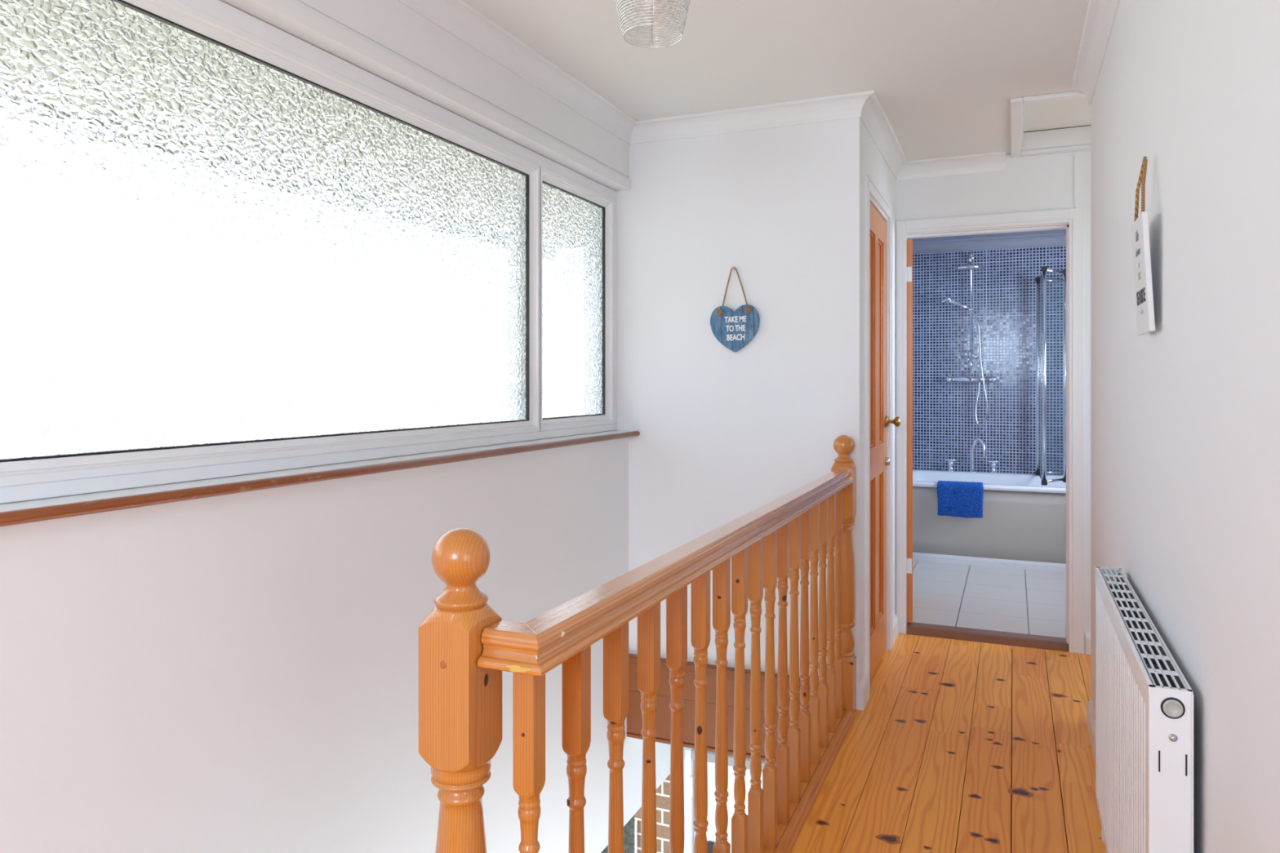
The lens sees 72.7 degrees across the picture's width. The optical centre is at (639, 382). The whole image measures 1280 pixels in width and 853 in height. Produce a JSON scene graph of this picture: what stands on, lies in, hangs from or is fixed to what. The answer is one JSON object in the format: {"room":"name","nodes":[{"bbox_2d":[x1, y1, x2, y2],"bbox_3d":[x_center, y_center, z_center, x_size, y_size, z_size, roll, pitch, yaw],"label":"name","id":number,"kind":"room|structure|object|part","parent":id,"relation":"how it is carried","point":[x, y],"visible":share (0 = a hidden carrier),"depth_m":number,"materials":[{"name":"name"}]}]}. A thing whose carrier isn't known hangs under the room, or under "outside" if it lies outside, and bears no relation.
{"room":"stair landing","nodes":[
{"label":"stair landing","id":0,"kind":"room"},
{"bbox_2d":[0,0,671,852],"bbox_3d":[-1.051,1.383,1.735,0.220,4.994,6.960,0,0,23],"label":"wall","id":1,"kind":"structure","parent":0,"point":[237,673],"depth_m":1.99,"materials":[{"name":"white paint"}]},
{"bbox_2d":[0,0,639,526],"bbox_3d":[-0.904,-0.303,1.944,0.225,1.070,4.060,0,0,23],"label":"window","id":2,"kind":"structure","parent":1,"relation":"in","point":[237,255],"depth_m":2.01,"materials":[{"name":"white plastic"}]},
{"bbox_3d":[-0.731,0.220,2.261,0.122,0.021,3.339,0,0,23],"label":"sill","id":3,"kind":"part","parent":2,"relation":"part of","materials":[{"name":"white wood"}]},
{"bbox_3d":[-0.269,-0.307,3.488,0.006,0.890,0.547,0,0,23],"label":"glass pane","id":4,"kind":"part","parent":2,"relation":"part of","materials":[{"name":"glass"}]},
{"bbox_3d":[-0.262,-0.307,3.485,0.049,0.975,0.648,0,0,23],"label":"sash","id":5,"kind":"part","parent":2,"relation":"part of","materials":[{"name":"white plastic"}]},
{"bbox_2d":[248,0,631,190],"bbox_3d":[-1.181,-0.976,1.138,0.012,0.276,5.760,0,0,23],"label":"trim","id":6,"kind":"structure","parent":1,"relation":"attached to","point":[392,24],"depth_m":2.61,"materials":[{"name":"white paint"}]},
{"bbox_2d":[635,820,637,852],"bbox_3d":[-0.020,3.070,4.484,0.010,1.620,0.014,0,0,23],"label":"trim","id":7,"kind":"structure","parent":1,"relation":"attached to","point":[636,821],"depth_m":4.48,"materials":[{"name":"white paint"}]},
{"bbox_2d":[396,0,1005,180],"bbox_3d":[-0.744,-1.075,1.707,1.247,0.077,7.071,0,0,35],"label":"trim","id":8,"kind":"structure","parent":1,"relation":"attached to","point":[459,18],"depth_m":3.46,"materials":[{"name":"white paint"}]},
{"bbox_2d":[634,774,670,852],"bbox_3d":[0.119,2.805,4.530,0.244,2.150,0.180,0,0,23],"label":"brick pier","id":9,"kind":"object","parent":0,"point":[663,791],"depth_m":4.44,"materials":[{"name":"brown brick"}]},
{"bbox_2d":[600,815,634,852],"bbox_3d":[-0.236,2.880,4.650,0.498,2.000,0.100,0,0,23],"label":"stone panel","id":10,"kind":"object","parent":9,"relation":"attached to","point":[628,828],"visible":0.02,"depth_m":4.52,"materials":[{"name":"grey stone"}]},
{"bbox_2d":[616,117,864,710],"bbox_3d":[0.327,0.208,3.691,1.208,2.644,0.120,0,0,23],"label":"wall","id":11,"kind":"structure","parent":0,"point":[726,434],"depth_m":3.58,"materials":[{"name":"white paint"}]},
{"bbox_2d":[710,266,759,351],"bbox_3d":[0.388,-0.302,3.581,0.210,0.353,0.030,-1,-1,23],"label":"heart sign","id":12,"kind":"object","parent":11,"relation":"attached to","point":[733,330],"visible":1,"depth_m":3.58,"materials":[{"name":"blue wood"}]},
{"bbox_2d":[464,0,1088,241],"bbox_3d":[1.205,-1.154,2.122,4.060,0.080,9.650,0,0,23],"label":"ceiling","id":13,"kind":"structure","parent":0,"point":[944,75],"depth_m":2.96,"materials":[{"name":"white paint"}]},
{"bbox_2d":[615,0,690,48],"bbox_3d":[0.028,-0.934,1.895,0.177,0.360,0.177,0,0,-45],"label":"pendant lamp","id":14,"kind":"object","parent":13,"relation":"hanging from","point":[648,2],"visible":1,"depth_m":1.92,"materials":[{"name":"white plastic"}]},
{"bbox_3d":[0.028,-0.869,1.895,0.060,0.090,0.060,0,0,23],"label":"bulb","id":15,"kind":"part","parent":14,"relation":"part of","materials":[{"name":"white glass"}]},
{"bbox_2d":[1010,90,1090,157],"bbox_3d":[1.926,-1.155,3.694,0.645,0.118,0.909,0,0,23],"label":"hatch","id":16,"kind":"object","parent":13,"relation":"attached to","point":[1056,120],"visible":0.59,"depth_m":3.98,"materials":[{"name":"white paint"}]},
{"bbox_3d":[1.938,-1.207,3.683,0.585,0.014,0.807,0,0,23],"label":"panel","id":17,"kind":"part","parent":16,"relation":"part of","materials":[{"name":"white paint"}]},
{"bbox_2d":[683,126,896,852],"bbox_3d":[0.116,1.383,2.926,1.015,4.994,3.750,0,0,23],"label":"wall","id":18,"kind":"structure","parent":0,"point":[875,166],"depth_m":4.36,"materials":[{"name":"white paint"}]},
{"bbox_2d":[684,747,775,852],"bbox_3d":[0.593,2.865,4.264,0.775,2.030,0.095,0,0,23],"label":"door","id":19,"kind":"structure","parent":18,"relation":"in","point":[690,833],"depth_m":4.36,"materials":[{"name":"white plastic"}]},
{"bbox_3d":[0.596,2.865,4.271,0.775,2.030,0.080,0,0,23],"label":"frame","id":20,"kind":"part","parent":19,"relation":"part of","materials":[{"name":"white plastic"}]},
{"bbox_2d":[859,675,868,710],"bbox_3d":[0.890,1.230,3.453,0.015,0.100,0.123,0,0,23],"label":"baseboard","id":21,"kind":"structure","parent":18,"relation":"attached to","point":[864,685],"depth_m":3.43,"materials":[{"name":"white paint"}]},
{"bbox_2d":[864,175,900,699],"bbox_3d":[1.043,0.221,3.864,0.153,2.118,0.750,0,0,23],"label":"door","id":22,"kind":"structure","parent":18,"relation":"in","point":[879,421],"depth_m":3.87,"materials":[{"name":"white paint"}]},
{"bbox_3d":[0.985,-0.185,3.749,0.021,0.938,0.175,0,0,23],"label":"panel","id":23,"kind":"part","parent":22,"relation":"part of","materials":[{"name":"orange wood"}]},
{"bbox_3d":[0.985,0.748,3.749,0.021,0.673,0.175,0,0,23],"label":"panel","id":24,"kind":"part","parent":22,"relation":"part of","materials":[{"name":"orange wood"}]},
{"bbox_3d":[1.088,-0.185,3.988,0.021,0.938,0.181,0,0,23],"label":"panel","id":25,"kind":"part","parent":22,"relation":"part of","materials":[{"name":"orange wood"}]},
{"bbox_3d":[1.088,0.748,3.988,0.021,0.673,0.181,0,0,23],"label":"panel","id":26,"kind":"part","parent":22,"relation":"part of","materials":[{"name":"orange wood"}]},
{"bbox_3d":[1.198,0.185,4.116,0.067,0.054,0.054,0,0,23],"label":"handle","id":27,"kind":"part","parent":22,"relation":"part of","materials":[{"name":"gold metal"}]},
{"bbox_2d":[893,613,898,644],"bbox_3d":[1.266,1.230,4.330,0.015,0.100,0.257,0,0,23],"label":"baseboard","id":28,"kind":"structure","parent":18,"relation":"attached to","point":[895,620],"depth_m":4.34,"materials":[{"name":"white paint"}]},
{"bbox_2d":[790,633,1106,852],"bbox_3d":[0.759,1.400,0.931,3.740,0.240,6.910,0,0,23],"label":"floor","id":29,"kind":"structure","parent":0,"point":[955,746],"depth_m":2.94,"materials":[{"name":"brown wood"}]},
{"bbox_2d":[418,528,502,852],"bbox_3d":[-0.248,0.867,1.208,0.083,1.327,0.083,0,0,23],"label":"newel post","id":30,"kind":"object","parent":29,"relation":"attached to","point":[460,701],"visible":1,"depth_m":1.18,"materials":[{"name":"orange wood"}]},
{"bbox_2d":[626,653,810,763],"bbox_3d":[0.352,1.357,3.596,0.885,0.355,0.034,0,0,23],"label":"apron","id":31,"kind":"object","parent":29,"relation":"attached to","point":[634,717],"visible":0.34,"depth_m":3.65,"materials":[{"name":"brown wood"}]},
{"bbox_2d":[763,709,854,852],"bbox_3d":[0.310,1.265,2.243,0.086,0.030,2.386,0,0,23],"label":"base rail","id":32,"kind":"object","parent":29,"relation":"on","point":[787,836],"visible":0.5,"depth_m":2.69,"materials":[{"name":"orange wood"}]},
{"bbox_2d":[512,672,545,852],"bbox_3d":[-0.150,0.820,1.179,0.032,0.879,0.033,0,0,23],"label":"baluster","id":33,"kind":"object","parent":32,"relation":"on","point":[528,691],"visible":0.98,"depth_m":1.17,"materials":[{"name":"orange wood"}]},
{"bbox_2d":[562,645,591,852],"bbox_3d":[-0.095,0.820,1.306,0.032,0.879,0.032,0,0,23],"label":"baluster","id":34,"kind":"object","parent":32,"relation":"on","point":[576,670],"visible":0.99,"depth_m":1.29,"materials":[{"name":"orange wood"}]},
{"bbox_2d":[603,622,628,852],"bbox_3d":[-0.040,0.820,1.436,0.032,0.879,0.032,0,0,23],"label":"baluster","id":35,"kind":"object","parent":32,"relation":"on","point":[615,644],"visible":0.98,"depth_m":1.43,"materials":[{"name":"orange wood"}]},
{"bbox_2d":[637,602,660,852],"bbox_3d":[0.016,0.820,1.566,0.032,0.879,0.032,0,0,23],"label":"baluster","id":36,"kind":"object","parent":32,"relation":"on","point":[648,622],"visible":0.99,"depth_m":1.55,"materials":[{"name":"orange wood"}]},
{"bbox_2d":[666,585,687,852],"bbox_3d":[0.072,0.820,1.696,0.032,0.879,0.032,0,0,23],"label":"baluster","id":37,"kind":"object","parent":32,"relation":"on","point":[676,603],"visible":0.98,"depth_m":1.68,"materials":[{"name":"orange wood"}]},
{"bbox_2d":[690,571,710,852],"bbox_3d":[0.128,0.820,1.826,0.032,0.879,0.032,0,0,23],"label":"baluster","id":38,"kind":"object","parent":32,"relation":"on","point":[700,588],"visible":0.98,"depth_m":1.81,"materials":[{"name":"orange wood"}]},
{"bbox_2d":[712,558,730,852],"bbox_3d":[0.183,0.820,1.955,0.032,0.879,0.033,0,0,23],"label":"baluster","id":39,"kind":"object","parent":32,"relation":"on","point":[722,573],"visible":1,"depth_m":1.94,"materials":[{"name":"orange wood"}]},
{"bbox_2d":[731,547,747,852],"bbox_3d":[0.239,0.820,2.085,0.032,0.879,0.033,0,0,23],"label":"baluster","id":40,"kind":"object","parent":32,"relation":"on","point":[739,562],"visible":0.99,"depth_m":2.07,"materials":[{"name":"orange wood"}]},
{"bbox_2d":[747,538,763,852],"bbox_3d":[0.295,0.820,2.215,0.032,0.879,0.032,0,0,23],"label":"baluster","id":41,"kind":"object","parent":32,"relation":"on","point":[755,552],"visible":1,"depth_m":2.20,"materials":[{"name":"orange wood"}]},
{"bbox_2d":[762,529,777,851],"bbox_3d":[0.351,0.820,2.345,0.032,0.879,0.032,0,0,23],"label":"baluster","id":42,"kind":"object","parent":32,"relation":"on","point":[769,771],"visible":0.99,"depth_m":2.33,"materials":[{"name":"orange wood"}]},
{"bbox_2d":[775,522,789,826],"bbox_3d":[0.406,0.820,2.475,0.032,0.879,0.032,0,0,23],"label":"baluster","id":43,"kind":"object","parent":32,"relation":"on","point":[782,751],"visible":1,"depth_m":2.46,"materials":[{"name":"orange wood"}]},
{"bbox_2d":[787,515,800,803],"bbox_3d":[0.462,0.820,2.605,0.032,0.879,0.032,0,0,23],"label":"baluster","id":44,"kind":"object","parent":32,"relation":"on","point":[793,732],"visible":0.98,"depth_m":2.59,"materials":[{"name":"orange wood"}]},
{"bbox_2d":[798,508,810,784],"bbox_3d":[0.518,0.820,2.735,0.032,0.879,0.032,0,0,23],"label":"baluster","id":45,"kind":"object","parent":32,"relation":"on","point":[804,718],"visible":0.97,"depth_m":2.72,"materials":[{"name":"orange wood"}]},
{"bbox_2d":[808,503,819,764],"bbox_3d":[0.574,0.820,2.864,0.032,0.879,0.032,0,0,23],"label":"baluster","id":46,"kind":"object","parent":32,"relation":"on","point":[814,700],"visible":0.92,"depth_m":2.85,"materials":[{"name":"orange wood"}]},
{"bbox_2d":[817,497,828,749],"bbox_3d":[0.629,0.820,2.994,0.032,0.879,0.032,0,0,23],"label":"baluster","id":47,"kind":"object","parent":32,"relation":"on","point":[823,687],"visible":0.91,"depth_m":2.98,"materials":[{"name":"orange wood"}]},
{"bbox_2d":[826,493,835,733],"bbox_3d":[0.685,0.820,3.124,0.032,0.879,0.032,0,0,23],"label":"baluster","id":48,"kind":"object","parent":32,"relation":"on","point":[831,673],"visible":0.87,"depth_m":3.11,"materials":[{"name":"orange wood"}]},
{"bbox_2d":[834,488,843,719],"bbox_3d":[0.741,0.820,3.254,0.032,0.879,0.032,0,0,23],"label":"baluster","id":49,"kind":"object","parent":32,"relation":"on","point":[838,662],"visible":0.76,"depth_m":3.24,"materials":[{"name":"orange wood"}]},
{"bbox_2d":[831,435,856,715],"bbox_3d":[0.792,0.742,3.378,0.083,1.077,0.083,0,0,23],"label":"newel post","id":50,"kind":"object","parent":29,"relation":"on","point":[843,445],"visible":0.73,"depth_m":3.34,"materials":[{"name":"orange wood"}]},
{"bbox_2d":[477,469,853,676],"bbox_3d":[0.298,0.359,2.245,0.099,0.049,2.390,0,0,23],"label":"handrail","id":51,"kind":"object","parent":50,"relation":"attached to","point":[535,646],"visible":1,"depth_m":1.43,"materials":[{"name":"orange wood"}]},
{"bbox_3d":[-0.158,0.359,1.185,0.098,0.049,0.080,0,0,23],"label":"return rail","id":52,"kind":"part","parent":51,"relation":"part of","materials":[{"name":"orange wood"}]},
{"bbox_2d":[912,244,1066,475],"bbox_3d":[2.944,0.080,6.680,2.300,2.400,0.100,0,0,23],"label":"tiled wall","id":53,"kind":"structure","parent":0,"point":[944,425],"depth_m":6.73,"materials":[{"name":"blue tile"}]},
{"bbox_2d":[940,250,995,426],"bbox_3d":[2.496,-0.341,6.624,0.400,1.348,0.354,0,0,23],"label":"shower","id":54,"kind":"object","parent":53,"relation":"attached to","point":[970,267],"visible":1,"depth_m":6.70,"materials":[{"name":"silver metal"}]},
{"bbox_3d":[2.415,-0.033,6.792,0.034,0.064,0.048,0,0,23],"label":"control knob","id":55,"kind":"part","parent":54,"relation":"part of","materials":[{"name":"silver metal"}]},
{"bbox_3d":[2.712,-0.033,6.664,0.034,0.064,0.048,0,0,23],"label":"control knob","id":56,"kind":"part","parent":54,"relation":"part of","materials":[{"name":"silver metal"}]},
{"bbox_2d":[912,232,1066,253],"bbox_3d":[2.910,-1.074,6.599,2.100,0.081,0.076,0,0,23],"label":"trim","id":57,"kind":"structure","parent":53,"relation":"attached to","point":[1060,238],"depth_m":6.70,"materials":[{"name":"paint"}]},
{"bbox_2d":[896,150,1090,653],"bbox_3d":[1.955,0.083,4.239,2.352,2.394,0.126,0,0,23],"label":"wall","id":58,"kind":"structure","parent":0,"point":[1061,180],"depth_m":4.20,"materials":[{"name":"white paint"}]},
{"bbox_2d":[1085,631,1090,654],"bbox_3d":[2.553,1.230,3.913,0.975,0.100,0.015,0,0,23],"label":"baseboard","id":59,"kind":"structure","parent":58,"relation":"attached to","point":[1087,634],"depth_m":4.09,"materials":[{"name":"white paint"}]},
{"bbox_2d":[912,560,1085,653],"bbox_3d":[2.428,1.370,5.476,2.100,0.220,2.520,0,0,23],"label":"floor","id":60,"kind":"structure","parent":0,"point":[1026,602],"depth_m":5.07,"materials":[{"name":"beige tile"}]},
{"bbox_2d":[912,469,1066,573],"bbox_3d":[2.757,0.976,6.200,1.786,0.568,0.928,0,0,23],"label":"bathtub","id":61,"kind":"object","parent":60,"relation":"on","point":[1022,526],"visible":0.43,"depth_m":5.91,"materials":[{"name":"white plastic"}]},
{"bbox_2d":[945,458,956,471],"bbox_3d":[2.422,0.642,6.769,0.069,0.099,0.069,0,0,-22],"label":"tap","id":62,"kind":"object","parent":61,"relation":"on","point":[950,460],"visible":1,"depth_m":6.75,"materials":[{"name":"silver metal"}]},
{"bbox_3d":[2.422,0.604,6.769,0.069,0.021,0.069,0,0,-22],"label":"cross handle","id":63,"kind":"part","parent":62,"relation":"part of","materials":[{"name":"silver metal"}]},
{"bbox_2d":[937,480,983,518],"bbox_3d":[2.192,0.799,5.949,0.300,0.243,0.085,0,0,23],"label":"towel","id":64,"kind":"object","parent":61,"relation":"hanging from","point":[954,499],"visible":1,"depth_m":5.92,"materials":[{"name":"blue fabric"}]},
{"bbox_2d":[968,437,986,472],"bbox_3d":[2.582,0.557,6.658,0.060,0.271,0.158,0,0,-15],"label":"spout","id":65,"kind":"object","parent":61,"relation":"on","point":[972,470],"visible":1,"depth_m":6.68,"materials":[{"name":"silver metal"}]},
{"bbox_2d":[912,469,1066,493],"bbox_3d":[2.757,0.904,6.200,1.786,0.425,0.928,0,0,23],"label":"tub","id":66,"kind":"object","parent":61,"relation":"in","point":[924,481],"depth_m":6.50,"materials":[{"name":"white plastic"}]},
{"bbox_2d":[987,460,999,473],"bbox_3d":[2.705,0.642,6.647,0.069,0.099,0.069,0,0,-22],"label":"tap","id":67,"kind":"object","parent":61,"relation":"on","point":[993,464],"visible":1,"depth_m":6.63,"materials":[{"name":"silver metal"}]},
{"bbox_3d":[2.705,0.604,6.647,0.069,0.021,0.069,0,0,-22],"label":"cross handle","id":68,"kind":"part","parent":67,"relation":"part of","materials":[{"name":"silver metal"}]},
{"bbox_2d":[1035,266,1066,485],"bbox_3d":[2.932,-0.046,6.185,0.202,1.477,0.776,0,0,23],"label":"screen","id":69,"kind":"object","parent":61,"relation":"on","point":[1041,471],"visible":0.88,"depth_m":6.03,"materials":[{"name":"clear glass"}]},
{"bbox_3d":[2.982,-0.046,6.486,0.048,1.413,0.025,0,0,-8],"label":"post","id":70,"kind":"part","parent":69,"relation":"part of","materials":[{"name":"silver metal"}]},
{"bbox_3d":[2.850,-0.046,6.177,0.006,1.417,0.636,0,0,21],"label":"glass panel","id":71,"kind":"part","parent":69,"relation":"part of","materials":[{"name":"clear glass"}]},
{"bbox_3d":[2.730,-0.046,5.869,0.025,1.413,0.025,0,0,23],"label":"post","id":72,"kind":"part","parent":69,"relation":"part of","materials":[{"name":"silver metal"}]},
{"bbox_3d":[3.076,-0.763,6.490,0.188,0.019,0.019,0,0,-3],"label":"rail","id":73,"kind":"part","parent":69,"relation":"part of","materials":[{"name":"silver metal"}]},
{"bbox_3d":[3.076,0.670,6.490,0.188,0.019,0.019,0,0,-3],"label":"rail","id":74,"kind":"part","parent":69,"relation":"part of","materials":[{"name":"silver metal"}]},
{"bbox_3d":[2.843,-0.763,5.951,0.255,0.019,0.019,0,0,-36],"label":"rail","id":75,"kind":"part","parent":69,"relation":"part of","materials":[{"name":"silver metal"}]},
{"bbox_3d":[2.843,0.670,5.951,0.255,0.019,0.019,0,0,-36],"label":"rail","id":76,"kind":"part","parent":69,"relation":"part of","materials":[{"name":"silver metal"}]},
{"bbox_3d":[2.956,-0.046,6.033,0.025,1.413,0.025,0,0,23],"label":"post","id":77,"kind":"part","parent":69,"relation":"part of","materials":[{"name":"silver metal"}]},
{"bbox_2d":[1090,0,1279,852],"bbox_3d":[1.954,0.093,1.425,1.932,2.414,3.160,0,0,23],"label":"wall","id":78,"kind":"structure","parent":0,"point":[1185,412],"depth_m":1.34,"materials":[{"name":"white paint"}]},
{"bbox_2d":[1086,698,1095,763],"bbox_3d":[1.133,1.230,1.851,0.115,0.100,3.055,0,0,23],"label":"baseboard","id":79,"kind":"structure","parent":78,"relation":"attached to","point":[1091,716],"depth_m":3.10,"materials":[{"name":"white paint"}]},
{"bbox_2d":[1071,0,1120,106],"bbox_3d":[1.056,-1.075,1.865,0.066,0.077,3.060,0,0,23],"label":"trim","id":80,"kind":"structure","parent":78,"relation":"attached to","point":[1100,15],"depth_m":2.78,"materials":[{"name":"white paint"}]},
{"bbox_2d":[1130,156,1155,335],"bbox_3d":[1.034,-0.283,1.789,0.023,0.364,0.175,0,0,23],"label":"plaque","id":81,"kind":"object","parent":78,"relation":"attached to","point":[1140,228],"visible":1,"depth_m":1.76,"materials":[{"name":"wood"}]},
{"bbox_2d":[1094,566,1193,852],"bbox_3d":[1.020,0.877,1.790,0.073,0.803,0.984,0,0,23],"label":"radiator","id":82,"kind":"object","parent":78,"relation":"attached to","point":[1144,713],"visible":1,"depth_m":1.53,"materials":[{"name":"white metal"}]},
{"bbox_3d":[0.995,0.783,1.801,0.016,0.594,0.965,0,0,23],"label":"panel","id":83,"kind":"part","parent":82,"relation":"part of","materials":[{"name":"white metal"}]},
{"bbox_2d":[1094,566,1193,696],"bbox_3d":[1.014,0.482,1.793,0.060,0.012,0.967,0,0,23],"label":"grille","id":84,"kind":"object","parent":82,"relation":"attached to","point":[1149,687],"depth_m":1.62,"materials":[{"name":"white metal"}]},
{"bbox_3d":[1.021,0.779,1.790,0.037,0.582,0.953,0,0,23],"label":"panel","id":85,"kind":"part","parent":82,"relation":"part of","materials":[{"name":"white metal"}]},
{"bbox_3d":[2.404,0.080,5.421,2.300,2.400,2.640,0,0,23],"label":"wall","id":86,"kind":"structure","parent":0,"visible":0},
{"bbox_2d":[896,207,1084,653],"bbox_3d":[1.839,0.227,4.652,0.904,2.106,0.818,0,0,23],"label":"door frame","id":87,"kind":"structure","parent":86,"relation":"in","point":[1072,220],"depth_m":4.27,"materials":[{"name":"white paint"}]}
]}

